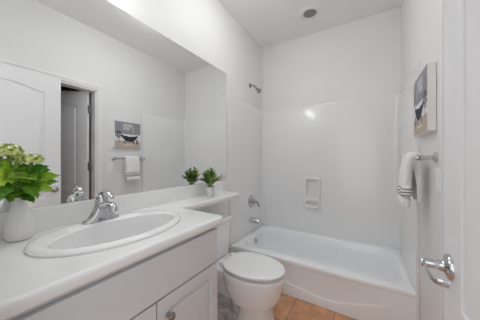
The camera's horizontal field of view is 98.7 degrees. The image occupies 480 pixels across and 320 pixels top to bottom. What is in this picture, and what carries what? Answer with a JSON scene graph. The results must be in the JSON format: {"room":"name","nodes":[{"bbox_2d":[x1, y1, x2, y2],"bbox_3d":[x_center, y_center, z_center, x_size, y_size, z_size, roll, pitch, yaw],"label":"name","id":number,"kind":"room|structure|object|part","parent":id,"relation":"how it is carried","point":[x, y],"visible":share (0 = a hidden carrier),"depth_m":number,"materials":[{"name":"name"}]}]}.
{"room":"bathroom","nodes":[
{"label":"bathroom","id":0,"kind":"room"},
{"bbox_2d":[1,0,262,252],"bbox_3d":[-0.395,-0.161,1.811,0.120,2.746,2.779,0,0,31],"label":"wall","id":1,"kind":"structure","parent":0,"point":[205,28],"depth_m":1.96,"materials":[{"name":"paint"}]},
{"bbox_2d":[0,180,222,239],"bbox_3d":[-0.586,0.261,1.362,0.019,0.104,1.566,0,0,31],"label":"backsplash","id":2,"kind":"structure","parent":1,"relation":"attached to","point":[59,215],"depth_m":1.16,"materials":[{"name":"stone"}]},
{"bbox_2d":[0,0,225,212],"bbox_3d":[-0.567,-0.332,1.407,0.006,1.080,1.634,0,0,31],"label":"wall mirror","id":3,"kind":"object","parent":1,"relation":"attached to","point":[110,102],"visible":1,"depth_m":1.10,"materials":[{"name":"silver glass"}]},
{"bbox_2d":[249,83,261,92],"bbox_3d":[0.190,-0.867,2.514,0.150,0.137,0.062,0,0,27],"label":"shower","id":4,"kind":"object","parent":1,"relation":"attached to","point":[250,85],"visible":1,"depth_m":2.50,"materials":[{"name":"silver metal"}]},
{"bbox_2d":[217,292,356,319],"bbox_3d":[0.789,1.242,1.088,2.894,0.060,2.779,0,0,31],"label":"floor","id":5,"kind":"structure","parent":0,"point":[288,307],"depth_m":1.64,"materials":[{"name":"tile"}]},
{"bbox_2d":[7,227,216,319],"bbox_3d":[-0.546,0.783,0.896,0.572,0.858,0.815,0,0,31],"label":"vanity cabinet","id":6,"kind":"object","parent":5,"relation":"on","point":[178,281],"visible":0.64,"depth_m":0.78,"materials":[{"name":"white paint"}]},
{"bbox_2d":[0,180,238,319],"bbox_3d":[-0.356,0.282,1.226,0.554,0.145,1.576,0,0,31],"label":"countertop","id":7,"kind":"structure","parent":6,"relation":"on","point":[26,282],"depth_m":0.74,"materials":[{"name":"stone"}]},
{"bbox_2d":[3,198,34,241],"bbox_3d":[-0.858,0.226,0.803,0.085,0.171,0.085,0,0,31],"label":"vase","id":8,"kind":"object","parent":7,"relation":"on","point":[19,225],"visible":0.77,"depth_m":0.78,"materials":[{"name":"white ceramic"}]},
{"bbox_2d":[0,142,30,203],"bbox_3d":[-0.858,0.056,0.762,0.131,0.237,0.123,0,0,31],"label":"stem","id":9,"kind":"object","parent":8,"relation":"in","point":[8,174],"visible":1,"depth_m":0.76,"materials":[{"name":"green plant"}]},
{"bbox_3d":[-0.874,0.069,0.777,0.050,0.211,0.052,0,0,-18],"label":"stem","id":10,"kind":"part","parent":9,"relation":"part of","materials":[{"name":"green plant"}]},
{"bbox_2d":[13,153,60,202],"bbox_3d":[-0.798,0.073,0.829,0.109,0.202,0.157,0,0,11],"label":"stem","id":11,"kind":"object","parent":8,"relation":"in","point":[40,177],"visible":0.97,"depth_m":0.80,"materials":[{"name":"green plant"}]},
{"bbox_2d":[81,190,118,224],"bbox_3d":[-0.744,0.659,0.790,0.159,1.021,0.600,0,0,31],"label":"faucet","id":12,"kind":"object","parent":7,"relation":"on","point":[103,209],"visible":1,"depth_m":0.97,"materials":[{"name":"silver metal"}]},
{"bbox_3d":[-0.650,0.185,0.988,0.113,0.073,0.057,0,0,31],"label":"lever","id":13,"kind":"part","parent":12,"relation":"part of","materials":[{"name":"silver metal"}]},
{"bbox_3d":[-0.621,0.227,0.970,0.137,0.057,0.050,0,0,31],"label":"spout","id":14,"kind":"part","parent":12,"relation":"part of","materials":[{"name":"silver metal"}]},
{"bbox_2d":[24,210,180,257],"bbox_3d":[-0.543,0.378,0.929,0.428,0.164,0.604,0,0,31],"label":"sink","id":15,"kind":"object","parent":7,"relation":"in","point":[131,227],"visible":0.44,"depth_m":0.88,"materials":[{"name":"white ceramic"}]},
{"bbox_2d":[200,167,220,196],"bbox_3d":[-0.243,0.188,1.712,0.191,0.248,0.219,0,0,31],"label":"potted plant","id":16,"kind":"object","parent":7,"relation":"on","point":[209,179],"visible":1,"depth_m":1.69,"materials":[{"name":"green plant"}]},
{"bbox_3d":[-0.249,0.269,1.720,0.077,0.084,0.077,0,0,31],"label":"pot","id":17,"kind":"part","parent":16,"relation":"part of","materials":[{"name":"ceramic"}]},
{"bbox_3d":[-0.428,0.825,0.631,0.026,0.545,0.376,0,0,31],"label":"door","id":18,"kind":"part","parent":6,"relation":"part of","materials":[{"name":"white paint"}]},
{"bbox_3d":[-0.278,0.624,0.821,0.036,0.033,0.033,0,0,31],"label":"knob","id":19,"kind":"part","parent":6,"relation":"part of","materials":[{"name":"silver metal"}]},
{"bbox_3d":[-0.229,0.825,0.957,0.026,0.545,0.374,0,0,31],"label":"door","id":20,"kind":"part","parent":6,"relation":"part of","materials":[{"name":"white paint"}]},
{"bbox_2d":[214,213,284,319],"bbox_3d":[-0.006,0.859,1.619,0.732,0.706,0.384,0,0,31],"label":"toilet","id":21,"kind":"object","parent":5,"relation":"on","point":[254,282],"visible":0.76,"depth_m":1.45,"materials":[{"name":"white ceramic"}]},
{"bbox_3d":[-0.234,0.684,1.758,0.186,0.296,0.356,0,0,31],"label":"tank","id":22,"kind":"part","parent":21,"relation":"part of","materials":[{"name":"white ceramic"}]},
{"bbox_3d":[-0.232,0.522,1.757,0.202,0.032,0.384,0,0,31],"label":"tank lid","id":23,"kind":"part","parent":21,"relation":"part of","materials":[{"name":"white ceramic"}]},
{"bbox_3d":[0.107,0.796,1.549,0.466,0.021,0.364,0,0,31],"label":"lid","id":24,"kind":"part","parent":21,"relation":"part of","materials":[{"name":"white plastic"}]},
{"bbox_2d":[230,224,415,319],"bbox_3d":[0.752,1.055,2.114,1.514,0.314,0.817,0,0,31],"label":"bathtub","id":25,"kind":"object","parent":5,"relation":"on","point":[358,280],"visible":0.8,"depth_m":1.80,"materials":[{"name":"white ceramic"}]},
{"bbox_2d":[218,0,402,48],"bbox_3d":[0.789,-1.574,1.088,2.894,0.080,2.779,0,0,31],"label":"ceiling","id":26,"kind":"structure","parent":0,"point":[269,23],"depth_m":2.19,"materials":[{"name":"white paint"}]},
{"bbox_2d":[299,5,320,19],"bbox_3d":[0.734,-1.528,2.163,0.216,0.011,0.216,0,0,31],"label":"recessed light","id":27,"kind":"object","parent":26,"relation":"in","point":[310,12],"visible":1,"depth_m":2.15,"materials":[{"name":"white paint"}]},
{"bbox_2d":[263,7,400,247],"bbox_3d":[1.000,-0.161,2.517,1.524,2.746,0.120,0,0,31],"label":"wall","id":28,"kind":"structure","parent":0,"point":[360,58],"depth_m":2.37,"materials":[{"name":"paint"}]},
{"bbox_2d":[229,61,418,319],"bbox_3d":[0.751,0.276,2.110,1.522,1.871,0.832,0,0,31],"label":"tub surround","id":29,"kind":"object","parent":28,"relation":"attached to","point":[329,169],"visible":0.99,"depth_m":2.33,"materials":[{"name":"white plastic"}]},
{"bbox_2d":[248,195,258,207],"bbox_3d":[0.173,0.520,2.533,0.081,0.156,0.159,0,0,31],"label":"shower valve","id":30,"kind":"object","parent":29,"relation":"attached to","point":[251,201],"visible":1,"depth_m":2.52,"materials":[{"name":"silver metal"}]},
{"bbox_2d":[249,217,261,224],"bbox_3d":[0.193,0.754,2.502,0.148,0.082,0.066,0,0,31],"label":"tub spout","id":31,"kind":"object","parent":29,"relation":"attached to","point":[252,220],"visible":1,"depth_m":2.48,"materials":[{"name":"silver metal"}]},
{"bbox_3d":[0.871,0.405,2.493,0.185,0.370,0.048,0,0,31],"label":"soap dish","id":32,"kind":"part","parent":29,"relation":"part of","materials":[{"name":"white plastic"}]},
{"bbox_2d":[401,0,440,319],"bbox_3d":[1.006,-0.161,0.955,0.115,2.746,2.779,0,0,31],"label":"wall","id":33,"kind":"structure","parent":0,"point":[420,19],"depth_m":1.19,"materials":[{"name":"paint"}]},
{"bbox_2d":[414,61,435,136],"bbox_3d":[1.056,-0.318,1.185,0.035,0.344,0.348,0,0,31],"label":"picture","id":34,"kind":"object","parent":33,"relation":"attached to","point":[425,84],"visible":1,"depth_m":1.08,"materials":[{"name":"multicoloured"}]},
{"bbox_2d":[414,64,426,135],"bbox_3d":[1.041,-0.318,1.194,0.001,0.340,0.344,0,0,31],"label":"print","id":35,"kind":"object","parent":34,"relation":"attached to","point":[420,86],"depth_m":1.18},
{"bbox_2d":[412,152,437,162],"bbox_3d":[1.046,-0.008,1.211,0.083,0.052,0.425,0,0,31],"label":"towel bar","id":36,"kind":"object","parent":33,"relation":"attached to","point":[434,157],"visible":0.68,"depth_m":1.04,"materials":[{"name":"silver metal"}]},
{"bbox_2d":[397,152,421,207],"bbox_3d":[1.014,0.121,1.236,0.105,0.327,0.195,0,0,31],"label":"hand towel","id":37,"kind":"object","parent":36,"relation":"hanging from","point":[410,174],"visible":0.88,"depth_m":1.17,"materials":[{"name":"white fabric"}]},
{"bbox_2d":[435,167,440,192],"bbox_3d":[0.958,0.099,0.999,0.012,0.116,0.070,0,0,31],"label":"light switch","id":38,"kind":"object","parent":33,"relation":"attached to","point":[438,170],"visible":0.88,"depth_m":0.99,"materials":[{"name":"white plastic"}]},
{"bbox_2d":[441,0,443,319],"bbox_3d":[0.737,0.166,0.529,0.134,2.092,0.854,0,0,31],"label":"door frame","id":39,"kind":"structure","parent":33,"relation":"attached to","point":[442,1],"depth_m":0.90,"materials":[{"name":"white paint"}]},
{"bbox_3d":[-0.387,-0.161,0.248,1.524,2.746,0.120,0,0,31],"label":"wall","id":40,"kind":"structure","parent":0,"visible":0},
{"bbox_2d":[420,0,479,319],"bbox_3d":[0.400,0.191,0.295,0.106,2.018,0.744,0,0,31],"label":"door","id":41,"kind":"structure","parent":40,"relation":"in","point":[460,262],"depth_m":0.50,"materials":[{"name":"white paint"}]},
{"bbox_3d":[0.517,0.300,0.550,0.037,0.030,0.103,0,0,31],"label":"lever","id":42,"kind":"part","parent":41,"relation":"part of","materials":[{"name":"silver metal"}]},
{"bbox_3d":[0.564,0.295,0.569,0.026,0.068,0.068,0,0,31],"label":"handle","id":43,"kind":"part","parent":41,"relation":"part of","materials":[{"name":"silver metal"}]}
]}

